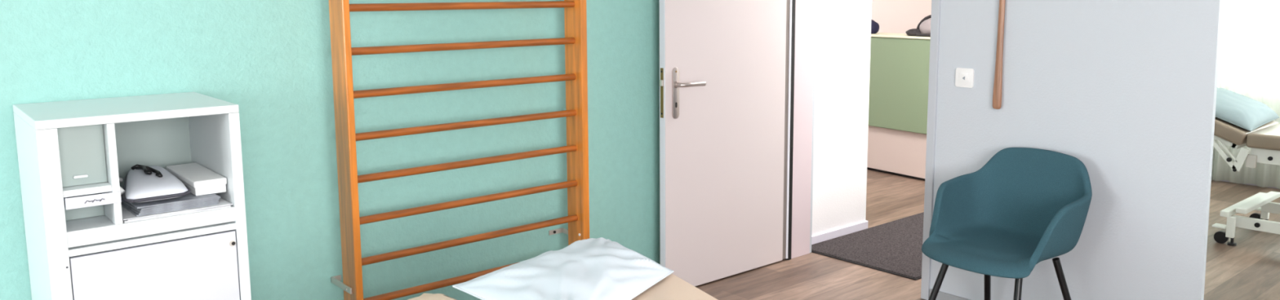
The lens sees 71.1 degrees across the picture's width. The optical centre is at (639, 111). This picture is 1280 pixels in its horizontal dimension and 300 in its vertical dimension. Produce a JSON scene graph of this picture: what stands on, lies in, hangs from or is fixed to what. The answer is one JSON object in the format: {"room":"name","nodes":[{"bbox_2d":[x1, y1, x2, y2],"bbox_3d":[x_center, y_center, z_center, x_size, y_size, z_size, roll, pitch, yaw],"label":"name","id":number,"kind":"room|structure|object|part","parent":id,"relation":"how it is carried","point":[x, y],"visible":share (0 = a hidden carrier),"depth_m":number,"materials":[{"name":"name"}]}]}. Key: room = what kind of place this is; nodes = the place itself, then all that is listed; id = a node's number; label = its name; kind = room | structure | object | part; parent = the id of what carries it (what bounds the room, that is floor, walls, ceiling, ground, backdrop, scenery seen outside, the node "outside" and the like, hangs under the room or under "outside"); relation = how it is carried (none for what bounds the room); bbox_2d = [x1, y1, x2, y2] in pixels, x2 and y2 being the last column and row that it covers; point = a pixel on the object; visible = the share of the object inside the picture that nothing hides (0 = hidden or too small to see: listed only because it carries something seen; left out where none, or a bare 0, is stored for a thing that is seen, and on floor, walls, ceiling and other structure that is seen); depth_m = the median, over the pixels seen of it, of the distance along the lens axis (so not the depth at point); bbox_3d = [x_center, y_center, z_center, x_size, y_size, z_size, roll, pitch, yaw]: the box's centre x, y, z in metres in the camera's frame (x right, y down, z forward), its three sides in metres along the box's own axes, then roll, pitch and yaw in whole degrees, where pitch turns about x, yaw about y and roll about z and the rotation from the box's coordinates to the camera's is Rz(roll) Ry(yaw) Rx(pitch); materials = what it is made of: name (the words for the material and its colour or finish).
{"room":"physiotherapy treatment room","nodes":[
{"label":"physiotherapy treatment room","id":0,"kind":"room"},
{"bbox_2d":[0,0,660,299],"bbox_3d":[-2.348,-0.057,2.425,8.060,2.500,0.120,-7,10,-40],"label":"wall","id":1,"kind":"structure","parent":0,"point":[271,60],"depth_m":3.50,"materials":[{"name":"teal paint"}]},
{"bbox_2d":[328,0,589,299],"bbox_3d":[-0.707,-0.147,3.601,1.091,2.350,0.219,-7,10,-40],"label":"wall bars","id":2,"kind":"object","parent":1,"relation":"attached to","point":[575,41],"visible":0.91,"depth_m":3.51,"materials":[{"name":"brown wood"}]},
{"bbox_3d":[-1.071,-0.095,3.231,0.027,2.350,0.123,-7,10,-40],"label":"post","id":3,"kind":"part","parent":2,"relation":"part of","materials":[{"name":"brown wood"}]},
{"bbox_3d":[-0.278,-0.189,3.902,0.032,2.350,0.123,-7,10,-40],"label":"post","id":4,"kind":"part","parent":2,"relation":"part of","materials":[{"name":"brown wood"}]},
{"bbox_2d":[871,0,931,33],"bbox_3d":[2.687,-0.911,8.628,0.150,2.500,4.700,-7,10,-40],"label":"wall","id":5,"kind":"structure","parent":0,"point":[892,16],"depth_m":8.71,"materials":[{"name":"beige paint"}]},
{"bbox_2d":[695,169,1279,299],"bbox_3d":[0.042,1.065,3.752,13.300,0.100,9.200,-7,10,-40],"label":"floor","id":6,"kind":"structure","parent":0,"point":[1249,270],"depth_m":4.81,"materials":[{"name":"wood"}]},
{"bbox_2d":[13,92,251,299],"bbox_3d":[-1.552,0.561,2.783,0.512,1.172,0.490,-7,10,-40],"label":"storage cabinet","id":7,"kind":"object","parent":6,"relation":"on","point":[68,148],"visible":0.89,"depth_m":2.59,"materials":[{"name":"white paint"}]},
{"bbox_3d":[-1.551,0.181,2.484,0.035,0.008,0.010,-7,10,-40],"label":"handle","id":8,"kind":"part","parent":7,"relation":"part of","materials":[{"name":"white paint"}]},
{"bbox_3d":[-1.552,0.120,2.489,0.114,0.170,0.012,-7,10,-40],"label":"panel","id":9,"kind":"part","parent":7,"relation":"part of","materials":[{"name":"grey paint"}]},
{"bbox_3d":[-1.612,0.278,2.582,0.114,0.062,0.015,-7,10,-40],"label":"panel","id":10,"kind":"part","parent":7,"relation":"part of","materials":[{"name":"grey paint"}]},
{"bbox_2d":[62,182,111,197],"bbox_3d":[-1.663,0.198,2.631,0.115,0.018,0.458,-7,10,-40],"label":"shelf","id":11,"kind":"object","parent":7,"relation":"attached to","point":[69,188],"depth_m":2.47,"materials":[{"name":"white paint"}]},
{"bbox_2d":[63,191,121,209],"bbox_3d":[-1.546,0.238,2.513,0.132,0.031,0.151,-7,10,-40],"label":"drawer","id":12,"kind":"object","parent":7,"relation":"in","point":[108,197],"visible":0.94,"depth_m":2.46,"materials":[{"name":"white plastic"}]},
{"bbox_3d":[-1.696,0.525,2.962,0.434,1.098,0.018,-7,10,-40],"label":"panel","id":13,"kind":"part","parent":7,"relation":"part of","materials":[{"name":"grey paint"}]},
{"bbox_2d":[66,204,235,257],"bbox_3d":[-1.541,0.322,2.751,0.434,0.069,0.462,-7,10,-40],"label":"shelf","id":14,"kind":"object","parent":7,"relation":"attached to","point":[92,232],"depth_m":2.57,"materials":[{"name":"white paint"}]},
{"bbox_3d":[-1.394,0.753,2.637,0.428,0.748,0.018,-7,10,-40],"label":"cabinet door","id":15,"kind":"part","parent":7,"relation":"part of","materials":[{"name":"white paint"}]},
{"bbox_2d":[121,198,232,222],"bbox_3d":[-1.468,0.279,2.765,0.294,0.010,0.385,-7,10,-40],"label":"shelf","id":16,"kind":"object","parent":7,"relation":"on","point":[127,217],"visible":0.36,"depth_m":2.62,"materials":[{"name":"white wood"}]},
{"bbox_2d":[120,202,217,217],"bbox_3d":[-1.456,0.275,2.742,0.226,0.004,0.310,-7,10,-40],"label":"magazine","id":17,"kind":"object","parent":16,"relation":"on","point":[136,215],"visible":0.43,"depth_m":2.63,"materials":[{"name":"grey paper"}]},
{"bbox_2d":[121,201,217,214],"bbox_3d":[-1.454,0.270,2.743,0.224,0.004,0.311,-7,10,-40],"label":"magazine","id":18,"kind":"object","parent":17,"relation":"on","point":[128,206],"visible":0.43,"depth_m":2.63,"materials":[{"name":"grey paper"}]},
{"bbox_2d":[123,200,218,213],"bbox_3d":[-1.454,0.265,2.743,0.214,0.004,0.305,-7,10,-43],"label":"magazine","id":19,"kind":"object","parent":18,"relation":"on","point":[214,200],"visible":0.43,"depth_m":2.63,"materials":[{"name":"grey paper"}]},
{"bbox_2d":[121,198,219,212],"bbox_3d":[-1.456,0.261,2.741,0.217,0.004,0.305,-8,11,-44],"label":"magazine","id":20,"kind":"object","parent":19,"relation":"on","point":[122,201],"visible":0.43,"depth_m":2.63,"materials":[{"name":"grey paper"}]},
{"bbox_2d":[120,195,220,209],"bbox_3d":[-1.453,0.256,2.743,0.217,0.004,0.305,-8,10,-44],"label":"magazine","id":21,"kind":"object","parent":20,"relation":"on","point":[219,197],"visible":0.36,"depth_m":2.62,"materials":[{"name":"grey paper"}]},
{"bbox_2d":[120,192,217,208],"bbox_3d":[-1.454,0.252,2.741,0.225,0.004,0.309,-7,10,-40],"label":"magazine","id":22,"kind":"object","parent":21,"relation":"on","point":[190,197],"visible":0.36,"depth_m":2.64,"materials":[{"name":"grey paper"}]},
{"bbox_2d":[119,164,191,203],"bbox_3d":[-1.513,0.210,2.731,0.191,0.073,0.410,-7,10,-40],"label":"pouch","id":23,"kind":"object","parent":22,"relation":"on","point":[142,184],"visible":0.98,"depth_m":2.63,"materials":[{"name":"white fabric"}]},
{"bbox_3d":[-1.573,0.217,2.688,0.042,0.035,0.204,-5,9,-31],"label":"handle","id":24,"kind":"part","parent":23,"relation":"part of","materials":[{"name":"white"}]},
{"bbox_3d":[-1.512,0.181,2.754,0.189,0.023,0.044,7,11,44],"label":"cord","id":25,"kind":"part","parent":23,"relation":"part of","materials":[{"name":"black plastic"}]},
{"bbox_2d":[165,163,226,195],"bbox_3d":[-1.407,0.213,2.838,0.093,0.044,0.338,-7,10,-40],"label":"flat box","id":26,"kind":"object","parent":22,"relation":"on","point":[201,180],"visible":0.84,"depth_m":2.74,"materials":[{"name":"white cardboard"}]},
{"bbox_2d":[406,273,718,299],"bbox_3d":[0.098,0.928,1.745,0.800,0.700,1.900,-4,9,-27],"label":"table","id":27,"kind":"object","parent":6,"relation":"on","point":[672,287],"visible":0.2,"depth_m":2.40,"materials":[{"name":"beige wood"}]},
{"bbox_2d":[452,237,673,299],"bbox_3d":[-0.133,0.442,2.445,0.608,0.079,0.616,-7,10,-40],"label":"pillow","id":28,"kind":"object","parent":27,"relation":"on","point":[601,268],"visible":1,"depth_m":2.38,"materials":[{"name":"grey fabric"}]},
{"bbox_2d":[811,212,924,280],"bbox_3d":[1.792,0.769,5.467,1.580,0.012,0.761,-7,10,-40],"label":"doormat","id":29,"kind":"object","parent":6,"relation":"on","point":[893,247],"visible":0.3,"depth_m":5.22,"materials":[{"name":"black carpet"}]},
{"bbox_2d":[866,32,930,181],"bbox_3d":[2.261,-0.065,7.440,0.600,1.142,2.610,-6,9,-34],"label":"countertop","id":30,"kind":"structure","parent":6,"relation":"on","point":[899,73],"depth_m":7.21,"materials":[{"name":"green laminate"}]},
{"bbox_2d":[871,19,879,34],"bbox_3d":[1.923,-0.717,7.560,0.174,0.122,0.201,-7,10,-40],"label":"cloth bag","id":31,"kind":"object","parent":30,"relation":"on","point":[874,26],"visible":0.36,"depth_m":7.48,"materials":[{"name":"blue fabric"}]},
{"bbox_3d":[2.067,-0.229,7.283,0.110,0.741,2.590,-6,9,-34],"label":"panel","id":32,"kind":"part","parent":30,"relation":"part of","materials":[{"name":"green laminate"}]},
{"bbox_2d":[871,32,930,39],"bbox_3d":[2.159,-0.614,7.298,0.360,0.016,2.610,-6,9,-34],"label":"countertop","id":33,"kind":"structure","parent":30,"relation":"on","point":[878,34],"depth_m":7.22,"materials":[{"name":"beige"}]},
{"bbox_2d":[905,14,931,36],"bbox_3d":[2.280,-0.674,7.026,0.209,0.172,0.412,-7,10,-40],"label":"shoulder bag","id":34,"kind":"object","parent":30,"relation":"on","point":[923,28],"visible":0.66,"depth_m":7.02,"materials":[{"name":"grey fabric"}]},
{"bbox_3d":[2.265,-0.665,6.959,0.098,0.171,0.328,-7,10,-40],"label":"dark trim","id":35,"kind":"part","parent":34,"relation":"part of","materials":[{"name":"grey fabric"}]},
{"bbox_2d":[921,147,1092,299],"bbox_3d":[1.488,0.597,3.703,0.586,0.830,0.575,-6,9,-36],"label":"armchair","id":36,"kind":"object","parent":6,"relation":"on","point":[1025,207],"visible":1,"depth_m":3.78,"materials":[{"name":"plastic"}]},
{"bbox_3d":[1.252,0.786,3.820,0.166,0.426,0.028,0,8,-1],"label":"leg","id":37,"kind":"part","parent":36,"relation":"part of","materials":[{"name":"black metal"}]},
{"bbox_3d":[1.551,0.761,3.998,0.028,0.426,0.166,4,9,28],"label":"leg","id":38,"kind":"part","parent":36,"relation":"part of","materials":[{"name":"black metal"}]},
{"bbox_3d":[1.458,0.830,3.482,0.028,0.426,0.166,4,9,28],"label":"leg","id":39,"kind":"part","parent":36,"relation":"part of","materials":[{"name":"black"}]},
{"bbox_3d":[1.756,0.805,3.660,0.166,0.426,0.028,0,8,-1],"label":"leg","id":40,"kind":"part","parent":36,"relation":"part of","materials":[{"name":"black metal"}]},
{"bbox_2d":[1212,117,1279,246],"bbox_3d":[4.242,0.417,4.881,0.745,0.838,2.492,-7,10,-40],"label":"table","id":41,"kind":"object","parent":6,"relation":"on","point":[1264,141],"visible":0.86,"depth_m":5.27,"materials":[{"name":"white metal"}]},
{"bbox_3d":[3.452,0.683,5.327,0.070,0.012,0.070,-7,10,-40],"label":"brake lever","id":42,"kind":"part","parent":41,"relation":"part of","materials":[{"name":"white metal"}]},
{"bbox_3d":[3.474,0.286,5.283,0.012,0.025,0.026,-7,10,-40],"label":"pivot knob","id":43,"kind":"part","parent":41,"relation":"part of","materials":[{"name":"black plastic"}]},
{"bbox_3d":[3.589,0.086,5.606,0.555,0.187,0.443,-7,10,-40],"label":"head frame","id":44,"kind":"part","parent":41,"relation":"part of","materials":[{"name":"white metal"}]},
{"bbox_2d":[1215,88,1279,131],"bbox_3d":[3.662,-0.029,5.570,0.688,0.195,0.400,-7,10,-43],"label":"pillow","id":45,"kind":"object","parent":41,"relation":"on","point":[1237,109],"visible":0.58,"depth_m":5.39,"materials":[{"name":"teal fabric"}]},
{"bbox_3d":[3.562,0.291,5.220,0.020,0.075,0.050,-7,10,-40],"label":"hinge plate","id":46,"kind":"part","parent":41,"relation":"part of","materials":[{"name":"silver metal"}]},
{"bbox_3d":[4.391,0.320,4.688,0.550,0.090,1.905,-7,10,-40],"label":"frame","id":47,"kind":"part","parent":41,"relation":"part of","materials":[{"name":"white metal"}]},
{"bbox_2d":[809,0,1222,299],"bbox_3d":[0.520,-0.535,5.900,0.858,2.500,6.072,-7,10,-40],"label":"wall","id":48,"kind":"structure","parent":0,"point":[1126,90],"depth_m":3.75,"materials":[{"name":"grey paint"}]},
{"bbox_2d":[659,0,791,286],"bbox_3d":[0.477,-0.114,4.598,0.936,1.992,0.114,-7,10,-40],"label":"door","id":49,"kind":"structure","parent":48,"relation":"in","point":[725,65],"depth_m":4.60,"materials":[{"name":"grey paint"}]},
{"bbox_3d":[0.106,-0.088,4.328,0.002,0.242,0.020,-7,10,-40],"label":"lock plate","id":50,"kind":"part","parent":49,"relation":"part of","materials":[{"name":"gold metal"}]},
{"bbox_3d":[0.173,-0.087,4.349,0.042,0.250,0.008,-7,10,-40],"label":"handle plate","id":51,"kind":"part","parent":49,"relation":"part of","materials":[{"name":"silver metal"}]},
{"bbox_3d":[0.244,-0.132,4.359,0.162,0.034,0.060,-7,10,-40],"label":"lever","id":52,"kind":"part","parent":49,"relation":"part of","materials":[{"name":"silver metal"}]},
{"bbox_2d":[785,0,814,260],"bbox_3d":[1.152,-0.156,4.685,0.212,2.060,0.930,-7,10,-40],"label":"trim","id":53,"kind":"structure","parent":48,"relation":"attached to","point":[802,11],"depth_m":5.00,"materials":[{"name":"white paint"}]},
{"bbox_2d":[811,220,867,244],"bbox_3d":[-0.023,0.572,6.861,0.670,0.058,3.732,-7,10,-40],"label":"baseboard","id":54,"kind":"structure","parent":48,"relation":"attached to","point":[843,231],"depth_m":5.48,"materials":[{"name":"white wood"}]},
{"bbox_2d":[920,0,941,299],"bbox_3d":[1.474,-0.110,4.327,0.232,2.060,0.042,-7,10,-40],"label":"trim","id":55,"kind":"structure","parent":48,"relation":"attached to","point":[935,4],"depth_m":4.28,"materials":[{"name":"grey metal"}]},
{"bbox_2d":[928,288,971,299],"bbox_3d":[1.784,0.949,3.938,0.012,0.059,1.140,-7,10,-40],"label":"baseboard","id":56,"kind":"structure","parent":48,"relation":"attached to","point":[941,295],"depth_m":4.29,"materials":[{"name":"grey"}]},
{"bbox_2d":[955,67,974,88],"bbox_3d":[1.493,-0.154,4.125,0.014,0.088,0.088,-7,10,-40],"label":"light switch","id":57,"kind":"object","parent":48,"relation":"attached to","point":[964,77],"visible":1,"depth_m":4.12,"materials":[{"name":"white plastic"}]},
{"bbox_2d":[991,0,1005,109],"bbox_3d":[1.594,-0.474,3.945,0.034,0.938,0.038,0,8,0],"label":"wooden stick","id":58,"kind":"object","parent":48,"relation":"attached to","point":[997,85],"visible":1,"depth_m":3.97,"materials":[{"name":"brown wood"}]},
{"bbox_2d":[1211,0,1226,180],"bbox_3d":[3.061,-0.527,5.728,4.080,2.500,0.065,-7,10,-40],"label":"wall partition","id":59,"kind":"structure","parent":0,"point":[1224,2],"depth_m":6.92,"materials":[{"name":"white paint"}]},
{"bbox_3d":[5.886,-0.514,5.501,0.180,2.500,3.950,-7,10,-40],"label":"wall","id":60,"kind":"structure","parent":0,"visible":0},
{"bbox_2d":[1220,180,1279,189],"bbox_3d":[5.819,0.719,5.601,0.015,0.030,3.950,-7,10,-40],"label":"baseboard","id":61,"kind":"structure","parent":60,"relation":"attached to","point":[1220,180],"depth_m":6.90,"materials":[{"name":"white wood"}]},
{"bbox_3d":[5.591,-1.660,5.485,0.082,0.024,3.330,-7,10,-40],"label":"curtain rod","id":62,"kind":"object","parent":60,"relation":"attached to","visible":0},
{"bbox_2d":[1212,0,1279,188],"bbox_3d":[4.957,-0.554,6.343,0.035,2.351,1.435,-7,10,-40],"label":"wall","id":63,"kind":"structure","parent":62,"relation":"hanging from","point":[1251,60],"depth_m":6.76,"materials":[{"name":"paint"}]}
]}

